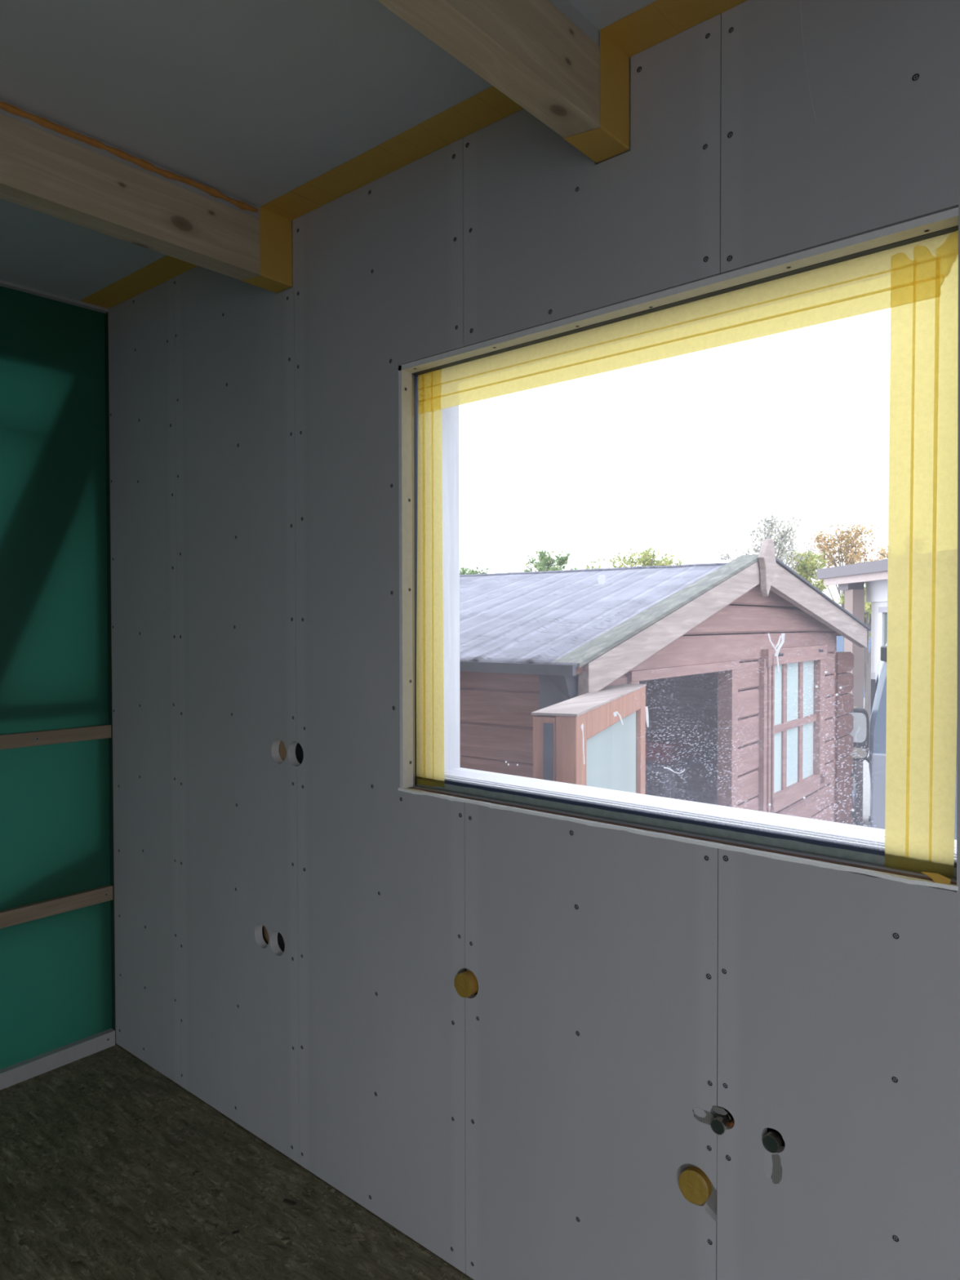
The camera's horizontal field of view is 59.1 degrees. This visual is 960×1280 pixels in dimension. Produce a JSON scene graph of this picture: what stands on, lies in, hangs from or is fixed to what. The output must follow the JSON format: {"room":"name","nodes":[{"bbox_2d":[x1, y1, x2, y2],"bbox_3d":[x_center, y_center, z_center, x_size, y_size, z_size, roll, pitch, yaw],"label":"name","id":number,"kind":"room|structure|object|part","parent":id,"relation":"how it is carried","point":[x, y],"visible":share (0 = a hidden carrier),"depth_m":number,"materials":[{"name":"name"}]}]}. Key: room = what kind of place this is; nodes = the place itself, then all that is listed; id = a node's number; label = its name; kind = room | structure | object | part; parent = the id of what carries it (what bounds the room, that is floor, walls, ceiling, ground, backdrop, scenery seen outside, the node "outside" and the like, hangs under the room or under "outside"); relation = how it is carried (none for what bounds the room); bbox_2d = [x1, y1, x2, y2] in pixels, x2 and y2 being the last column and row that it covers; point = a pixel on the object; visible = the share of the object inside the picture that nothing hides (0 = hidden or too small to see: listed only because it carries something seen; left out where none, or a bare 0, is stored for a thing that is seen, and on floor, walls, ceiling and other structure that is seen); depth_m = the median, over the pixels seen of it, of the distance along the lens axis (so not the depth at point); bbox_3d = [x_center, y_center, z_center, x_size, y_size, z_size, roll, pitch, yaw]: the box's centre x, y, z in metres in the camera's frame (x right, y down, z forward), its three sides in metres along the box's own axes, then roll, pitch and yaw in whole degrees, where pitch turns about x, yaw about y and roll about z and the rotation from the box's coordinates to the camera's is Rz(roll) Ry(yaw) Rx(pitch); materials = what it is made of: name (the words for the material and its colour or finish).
{"room":"construction site","nodes":[
{"label":"construction site","id":0,"kind":"room"},
{"bbox_2d":[0,285,116,1089],"bbox_3d":[-2.328,0.139,1.797,0.137,2.600,3.300,1,1,40],"label":"wall","id":1,"kind":"structure","parent":0,"point":[58,1009],"depth_m":2.81,"materials":[{"name":"plastic"}]},
{"bbox_2d":[0,280,108,313],"bbox_3d":[-2.322,-1.078,1.698,0.026,0.069,3.200,1,1,40],"label":"trim","id":2,"kind":"structure","parent":1,"relation":"attached to","point":[2,283],"depth_m":2.77,"materials":[{"name":"grey wood"}]},
{"bbox_3d":[-2.328,0.139,1.798,0.125,2.600,3.300,1,1,40],"label":"timber frame","id":3,"kind":"part","parent":1,"relation":"part of","materials":[{"name":"brown wood"}]},
{"bbox_2d":[0,1044,473,1279],"bbox_3d":[-0.400,1.497,0.234,5.130,0.060,3.370,1,1,40],"label":"floor","id":4,"kind":"structure","parent":0,"point":[111,1168],"depth_m":2.16,"materials":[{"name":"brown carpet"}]},
{"bbox_2d":[231,1230,239,1234],"bbox_3d":[-0.590,1.430,2.045,0.016,0.002,0.008,-1,1,-23],"label":"chip","id":5,"kind":"object","parent":4,"relation":"on","point":[237,1231],"visible":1,"depth_m":2.04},
{"bbox_2d":[283,1198,296,1205],"bbox_3d":[-0.484,1.428,2.151,0.035,0.003,0.009,0,1,23],"label":"chip","id":6,"kind":"object","parent":4,"relation":"on","point":[286,1201],"visible":1,"depth_m":2.15,"materials":[{"name":"black"}]},
{"bbox_2d":[0,0,747,305],"bbox_3d":[-0.405,-1.063,0.183,5.130,0.177,3.370,1,1,40],"label":"ceiling","id":7,"kind":"structure","parent":0,"point":[251,101],"depth_m":1.68,"materials":[{"name":"white paint"}]},
{"bbox_2d":[79,255,198,308],"bbox_3d":[-0.948,-1.126,2.566,0.947,0.012,0.100,1,1,40],"label":"tape","id":8,"kind":"object","parent":7,"relation":"attached to","point":[166,268],"visible":0.56,"depth_m":2.67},
{"bbox_2d":[0,98,293,293],"bbox_3d":[-1.553,-0.984,1.069,0.069,0.218,3.230,1,1,40],"label":"ceiling beam","id":9,"kind":"structure","parent":7,"relation":"attached to","point":[44,170],"depth_m":1.91,"materials":[{"name":"brown wood"}]},
{"bbox_2d":[0,101,257,212],"bbox_3d":[-0.992,-1.075,1.673,0.022,0.042,1.301,1,1,40],"label":"bead","id":10,"kind":"object","parent":9,"relation":"attached to","point":[44,122],"visible":1,"depth_m":1.89},
{"bbox_2d":[241,207,292,293],"bbox_3d":[-0.564,-1.028,2.233,0.072,0.176,0.112,1,1,40],"label":"tape","id":11,"kind":"object","parent":9,"relation":"attached to","point":[275,230],"visible":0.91,"depth_m":2.22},
{"bbox_2d":[259,85,523,220],"bbox_3d":[-0.171,-1.103,1.906,0.950,0.012,0.100,1,1,40],"label":"tape","id":12,"kind":"object","parent":7,"relation":"attached to","point":[490,105],"visible":0.82,"depth_m":1.91,"materials":[{"name":"yellow paper"}]},
{"bbox_2d":[377,0,631,164],"bbox_3d":[-0.774,-0.963,0.407,0.072,0.215,3.230,1,1,40],"label":"ceiling beam","id":13,"kind":"structure","parent":7,"relation":"attached to","point":[544,55],"depth_m":1.38,"materials":[{"name":"brown wood"}]},
{"bbox_2d":[563,30,629,163],"bbox_3d":[0.216,-1.007,1.572,0.074,0.173,0.112,1,1,40],"label":"tape","id":14,"kind":"object","parent":13,"relation":"attached to","point":[611,139],"visible":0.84,"depth_m":1.56,"materials":[{"name":"yellow plastic"}]},
{"bbox_2d":[600,0,746,57],"bbox_3d":[0.839,-1.075,1.048,1.554,0.018,0.100,1,1,40],"label":"tape","id":15,"kind":"object","parent":7,"relation":"attached to","point":[660,20],"visible":1,"depth_m":1.49,"materials":[{"name":"yellow plastic"}]},
{"bbox_2d":[108,0,959,1279],"bbox_3d":[0.675,0.132,1.397,5.230,2.620,0.181,1,1,40],"label":"wall","id":16,"kind":"structure","parent":0,"point":[539,1122],"depth_m":1.84,"materials":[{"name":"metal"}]},
{"bbox_2d":[277,932,284,951],"bbox_3d":[-0.531,0.840,2.382,0.067,0.067,0.045,1,1,40],"label":"box","id":17,"kind":"object","parent":16,"relation":"attached to","point":[280,940],"visible":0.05,"depth_m":2.39,"materials":[{"name":"black plastic"}]},
{"bbox_2d":[295,742,303,764],"bbox_3d":[-0.465,0.306,2.315,0.067,0.067,0.045,1,1,40],"label":"box","id":18,"kind":"object","parent":16,"relation":"attached to","point":[299,751],"visible":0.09,"depth_m":2.33,"materials":[{"name":"black plastic"}]},
{"bbox_2d":[453,969,478,997],"bbox_3d":[-0.018,0.767,1.904,0.053,0.053,0.066,1,1,40],"label":"outlet","id":19,"kind":"object","parent":16,"relation":"attached to","point":[465,983],"visible":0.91,"depth_m":1.88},
{"bbox_2d":[397,207,958,890],"bbox_3d":[0.322,-0.124,1.696,1.360,1.120,0.190,1,1,40],"label":"window","id":20,"kind":"structure","parent":16,"relation":"in","point":[836,846],"depth_m":1.74,"materials":[{"name":"plastic"}]},
{"bbox_2d":[416,393,423,785],"bbox_3d":[-0.144,-0.143,2.039,0.036,0.988,0.001,1,1,40],"label":"tape strip","id":21,"kind":"object","parent":20,"relation":"attached to","point":[420,504],"visible":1,"depth_m":2.04,"materials":[{"name":"yellow plastic"}]},
{"bbox_2d":[422,411,434,786],"bbox_3d":[-0.123,-0.143,2.021,0.038,0.987,0.001,1,1,40],"label":"tape strip","id":22,"kind":"object","parent":20,"relation":"attached to","point":[426,417],"visible":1,"depth_m":2.02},
{"bbox_2d":[431,408,444,787],"bbox_3d":[-0.099,-0.145,2.000,0.039,0.985,0.001,1,1,40],"label":"tape strip","id":23,"kind":"object","parent":20,"relation":"attached to","point":[437,674],"visible":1,"depth_m":2.00,"materials":[{"name":"yellow paper"}]},
{"bbox_2d":[418,287,890,413],"bbox_3d":[0.283,-0.551,1.664,1.130,0.032,0.001,1,1,40],"label":"tape strip","id":24,"kind":"object","parent":20,"relation":"attached to","point":[880,300],"visible":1,"depth_m":1.59,"materials":[{"name":"yellow plastic"}]},
{"bbox_2d":[418,269,890,400],"bbox_3d":[0.290,-0.579,1.658,1.146,0.033,0.001,1,1,40],"label":"tape strip","id":25,"kind":"object","parent":20,"relation":"attached to","point":[882,280],"visible":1,"depth_m":1.59,"materials":[{"name":"yellow plastic"}]},
{"bbox_2d":[417,231,954,390],"bbox_3d":[0.292,-0.612,1.656,1.156,0.040,0.001,1,1,40],"label":"tape strip","id":26,"kind":"object","parent":20,"relation":"attached to","point":[877,262],"visible":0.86,"depth_m":1.57,"materials":[{"name":"yellow plastic"}]},
{"bbox_3d":[0.375,0.347,1.714,1.252,0.038,0.110,1,1,40],"label":"sill","id":27,"kind":"part","parent":20,"relation":"part of","materials":[{"name":"white plastic"}]},
{"bbox_2d":[884,252,913,869],"bbox_3d":[0.668,-0.121,1.346,0.039,0.982,0.001,1,1,40],"label":"tape strip","id":28,"kind":"object","parent":20,"relation":"attached to","point":[901,267],"visible":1,"depth_m":1.35,"materials":[{"name":"yellow plastic"}]},
{"bbox_2d":[905,244,935,872],"bbox_3d":[0.692,-0.123,1.324,0.043,0.987,0.001,1,1,40],"label":"tape strip","id":29,"kind":"object","parent":20,"relation":"attached to","point":[920,590],"visible":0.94,"depth_m":1.33,"materials":[{"name":"yellow plastic"}]},
{"bbox_2d":[921,871,951,884],"bbox_3d":[0.694,0.362,1.291,0.022,0.010,0.053,-1,1,-28],"label":"scrap","id":30,"kind":"object","parent":20,"relation":"on","point":[936,877],"visible":1,"depth_m":1.29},
{"bbox_2d":[928,230,958,877],"bbox_3d":[0.719,-0.127,1.301,0.046,0.995,0.001,1,1,40],"label":"tape strip","id":31,"kind":"object","parent":20,"relation":"attached to","point":[944,669],"visible":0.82,"depth_m":1.30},
{"bbox_2d":[679,1166,711,1204],"bbox_3d":[0.404,0.994,1.557,0.059,0.061,0.063,1,1,40],"label":"round cap","id":32,"kind":"object","parent":16,"relation":"attached to","point":[695,1185],"visible":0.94,"depth_m":1.53,"materials":[{"name":"yellow plastic"}]},
{"bbox_2d":[680,1163,717,1214],"bbox_3d":[0.401,1.014,1.551,0.082,0.119,0.002,1,1,40],"label":"scrim patch","id":33,"kind":"object","parent":16,"relation":"attached to","point":[712,1202],"visible":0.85,"depth_m":1.53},
{"bbox_2d":[693,1106,706,1117],"bbox_3d":[0.398,0.854,1.530,0.025,0.016,0.001,1,1,40],"label":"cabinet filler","id":34,"kind":"object","parent":16,"relation":"attached to","point":[699,1112],"visible":1,"depth_m":1.53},
{"bbox_2d":[692,1109,715,1124],"bbox_3d":[0.405,0.858,1.524,0.050,0.024,0.001,1,1,40],"label":"scrim patch","id":35,"kind":"object","parent":16,"relation":"attached to","point":[709,1117],"visible":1,"depth_m":1.52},
{"bbox_2d":[711,1105,727,1115],"bbox_3d":[0.426,0.837,1.506,0.030,0.012,0.001,1,1,40],"label":"scrim patch","id":36,"kind":"object","parent":16,"relation":"attached to","point":[717,1109],"visible":1,"depth_m":1.51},
{"bbox_2d":[710,1108,733,1134],"bbox_3d":[0.450,0.856,1.527,0.026,0.026,0.098,1,1,40],"label":"pipe stub","id":37,"kind":"object","parent":16,"relation":"attached to","point":[720,1123],"visible":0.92,"depth_m":1.49,"materials":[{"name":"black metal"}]},
{"bbox_2d":[728,1120,734,1128],"bbox_3d":[0.449,0.859,1.500,0.012,0.012,0.012,1,1,40],"label":"plug","id":38,"kind":"object","parent":16,"relation":"attached to","point":[732,1122],"visible":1,"depth_m":1.50,"materials":[{"name":"orange plastic"}]},
{"bbox_2d":[764,1150,773,1177],"bbox_3d":[0.494,0.896,1.449,0.015,0.051,0.001,1,1,40],"label":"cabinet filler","id":39,"kind":"object","parent":16,"relation":"attached to","point":[768,1164],"visible":1,"depth_m":1.45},
{"bbox_2d":[762,1128,783,1153],"bbox_3d":[0.522,0.858,1.475,0.029,0.029,0.084,1,1,40],"label":"pipe stub","id":40,"kind":"object","parent":16,"relation":"attached to","point":[772,1141],"visible":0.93,"depth_m":1.45,"materials":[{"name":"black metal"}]},
{"bbox_2d":[770,1153,782,1184],"bbox_3d":[0.504,0.900,1.441,0.022,0.054,0.001,1,1,40],"label":"scrim patch","id":41,"kind":"object","parent":16,"relation":"attached to","point":[776,1175],"visible":1,"depth_m":1.44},
{"label":"outside","id":42,"kind":"structure","parent":0,"visible":0},
{"bbox_2d":[857,697,870,826],"bbox_3d":[8.438,1.913,14.407,60.000,0.001,90.000,1,1,40],"label":"ground","id":43,"kind":"structure","parent":42,"point":[866,775],"depth_m":10.88,"materials":[{"name":"white"}]},
{"bbox_2d":[459,564,490,574],"bbox_3d":[-0.228,0.241,16.005,1.090,3.318,1.496,0,1,20],"label":"tree","id":44,"kind":"object","parent":43,"relation":"on","point":[464,571],"visible":0.04,"depth_m":16.04,"materials":[{"name":"green plant"}]},
{"bbox_2d":[519,549,577,572],"bbox_3d":[1.293,0.097,15.971,1.099,3.602,1.270,0,1,-1],"label":"tree","id":45,"kind":"object","parent":43,"relation":"on","point":[545,563],"visible":0.26,"depth_m":15.85,"materials":[{"name":"green plant"}]},
{"bbox_2d":[583,547,684,568],"bbox_3d":[2.970,0.077,15.981,1.549,3.634,1.697,1,1,40],"label":"tree","id":46,"kind":"object","parent":43,"relation":"on","point":[646,559],"visible":0.23,"depth_m":15.83,"materials":[{"name":"green plant"}]},
{"bbox_2d":[459,538,871,824],"bbox_3d":[0.206,0.809,4.964,3.734,2.611,4.361,1,1,40],"label":"garden shed","id":47,"kind":"object","parent":43,"relation":"on","point":[545,655],"visible":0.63,"depth_m":3.99,"materials":[{"name":"wood"}]},
{"bbox_3d":[0.173,0.285,2.140,0.025,0.150,0.003,0,1,20],"label":"lock plate","id":48,"kind":"part","parent":47,"relation":"part of","materials":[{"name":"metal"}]},
{"bbox_3d":[0.410,1.024,2.662,0.010,1.548,0.892,0,1,20],"label":"frosted panel","id":49,"kind":"part","parent":47,"relation":"part of","materials":[{"name":"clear glass"}]},
{"bbox_3d":[0.405,0.217,2.647,0.055,0.075,0.882,0,1,20],"label":"rail","id":50,"kind":"part","parent":47,"relation":"part of","materials":[{"name":"brown wood"}]},
{"bbox_3d":[0.562,1.152,3.256,0.074,1.988,0.069,1,1,37],"label":"frame post","id":51,"kind":"part","parent":47,"relation":"part of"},
{"bbox_2d":[645,745,717,798],"bbox_3d":[1.069,1.355,4.856,0.483,1.403,0.920,1,1,37],"label":"shelf","id":52,"kind":"object","parent":47,"relation":"in","point":[708,753],"visible":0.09,"depth_m":4.44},
{"bbox_2d":[645,732,702,764],"bbox_3d":[1.012,0.599,4.702,0.299,0.109,0.414,1,1,37],"label":"crate","id":53,"kind":"object","parent":52,"relation":"on","point":[666,748],"visible":0.75,"depth_m":4.56,"materials":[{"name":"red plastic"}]},
{"bbox_3d":[1.012,0.553,4.701,0.299,0.017,0.414,1,1,37],"label":"crate lid","id":54,"kind":"part","parent":53,"relation":"part of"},
{"bbox_3d":[0.888,0.129,3.644,0.053,0.040,1.115,1,1,37],"label":"door frame","id":55,"kind":"part","parent":47,"relation":"part of","materials":[{"name":"brown wood"}]},
{"bbox_3d":[1.189,1.134,4.077,0.074,1.988,0.077,1,1,37],"label":"frame post","id":56,"kind":"part","parent":47,"relation":"part of","materials":[{"name":"wood"}]},
{"bbox_3d":[1.452,1.051,4.383,0.050,1.911,0.048,1,1,40],"label":"casing","id":57,"kind":"part","parent":47,"relation":"part of","materials":[{"name":"wood"}]},
{"bbox_3d":[1.490,0.589,4.428,0.069,0.966,0.086,1,1,37],"label":"casing","id":58,"kind":"part","parent":47,"relation":"part of","materials":[{"name":"wood"}]},
{"bbox_3d":[1.775,0.081,4.789,0.074,0.085,1.069,1,1,37],"label":"head casing","id":59,"kind":"part","parent":47,"relation":"part of","materials":[{"name":"brown wood"}]},
{"bbox_3d":[1.763,0.478,4.799,0.009,0.736,0.874,1,1,37],"label":"pane","id":60,"kind":"part","parent":47,"relation":"part of","materials":[{"name":"glass"}]},
{"bbox_3d":[1.789,0.862,4.824,0.069,0.083,0.978,1,1,37],"label":"sill casing","id":61,"kind":"part","parent":47,"relation":"part of","materials":[{"name":"brown wood"}]},
{"bbox_3d":[2.053,0.476,5.164,0.069,0.793,0.103,1,1,37],"label":"casing","id":62,"kind":"part","parent":47,"relation":"part of","materials":[{"name":"brown wood"}]},
{"bbox_2d":[710,515,822,571],"bbox_3d":[5.392,-0.209,16.096,1.881,4.193,2.134,1,1,40],"label":"tree","id":63,"kind":"object","parent":43,"relation":"on","point":[780,535],"visible":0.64,"depth_m":15.77,"materials":[{"name":"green plant"}]},
{"bbox_2d":[786,549,828,591],"bbox_3d":[7.162,-0.087,18.839,1.247,3.836,1.559,0,1,14],"label":"tree","id":64,"kind":"object","parent":43,"relation":"on","point":[806,567],"visible":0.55,"depth_m":18.41,"materials":[{"name":"green plant"}]},
{"bbox_2d":[803,523,886,651],"bbox_3d":[9.405,-0.596,21.642,2.217,4.733,1.847,-1,1,-21],"label":"tree","id":65,"kind":"object","parent":43,"relation":"on","point":[851,557],"visible":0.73,"depth_m":21.40,"materials":[{"name":"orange plant"}]},
{"bbox_2d":[816,559,888,821],"bbox_3d":[6.550,0.629,7.605,4.999,2.840,4.999,0,1,-2],"label":"building","id":66,"kind":"structure","parent":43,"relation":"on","point":[851,578],"depth_m":9.41,"materials":[{"name":"white paint"}]},
{"bbox_3d":[4.200,0.726,9.520,0.130,2.580,0.200,0,1,-2],"label":"post","id":67,"kind":"part","parent":66,"relation":"part of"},
{"bbox_2d":[833,583,871,750],"bbox_3d":[6.782,0.441,14.720,1.389,2.945,1.265,0,1,-10],"label":"tree","id":68,"kind":"object","parent":43,"relation":"on","point":[867,664],"visible":0.16,"depth_m":14.62,"materials":[{"name":"green plant"}]},
{"bbox_2d":[848,706,857,825],"bbox_3d":[2.743,1.288,6.327,0.264,1.601,0.270,0,1,23],"label":"shrub","id":69,"kind":"object","parent":43,"relation":"on","point":[852,815],"visible":0.02,"depth_m":6.28,"materials":[{"name":"green plant"}]},
{"bbox_2d":[836,623,871,697],"bbox_3d":[12.604,0.159,25.924,2.600,3.040,3.000,1,1,40],"label":"outbuilding","id":70,"kind":"structure","parent":43,"relation":"on","point":[840,642],"depth_m":25.43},
{"bbox_2d":[851,774,856,807],"bbox_3d":[1.850,1.247,9.701,4.470,1.539,1.705,0,1,23],"label":"car","id":71,"kind":"object","parent":43,"relation":"on","point":[854,791],"visible":0.02,"depth_m":8.10,"materials":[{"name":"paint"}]},
{"bbox_2d":[870,545,888,559],"bbox_3d":[8.024,-0.069,16.001,1.326,3.908,1.018,1,1,40],"label":"tree","id":72,"kind":"object","parent":43,"relation":"on","point":[882,553],"visible":0.08,"depth_m":16.38,"materials":[{"name":"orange plant"}]},
{"bbox_2d":[848,642,956,839],"bbox_3d":[4.364,1.026,7.482,2.010,2.060,4.160,0,1,25],"label":"van","id":73,"kind":"object","parent":43,"relation":"on","point":[861,734],"visible":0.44,"depth_m":5.97,"materials":[{"name":"paint"}]},
{"bbox_2d":[848,747,866,758],"bbox_3d":[2.698,0.809,6.077,0.133,0.076,0.008,0,1,25],"label":"mirror glass","id":74,"kind":"object","parent":73,"relation":"attached to","point":[857,753],"depth_m":6.06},
{"bbox_2d":[848,712,866,742],"bbox_3d":[2.697,0.626,6.073,0.136,0.213,0.008,0,1,25],"label":"mirror glass","id":75,"kind":"object","parent":73,"relation":"attached to","point":[859,732],"depth_m":6.06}
]}

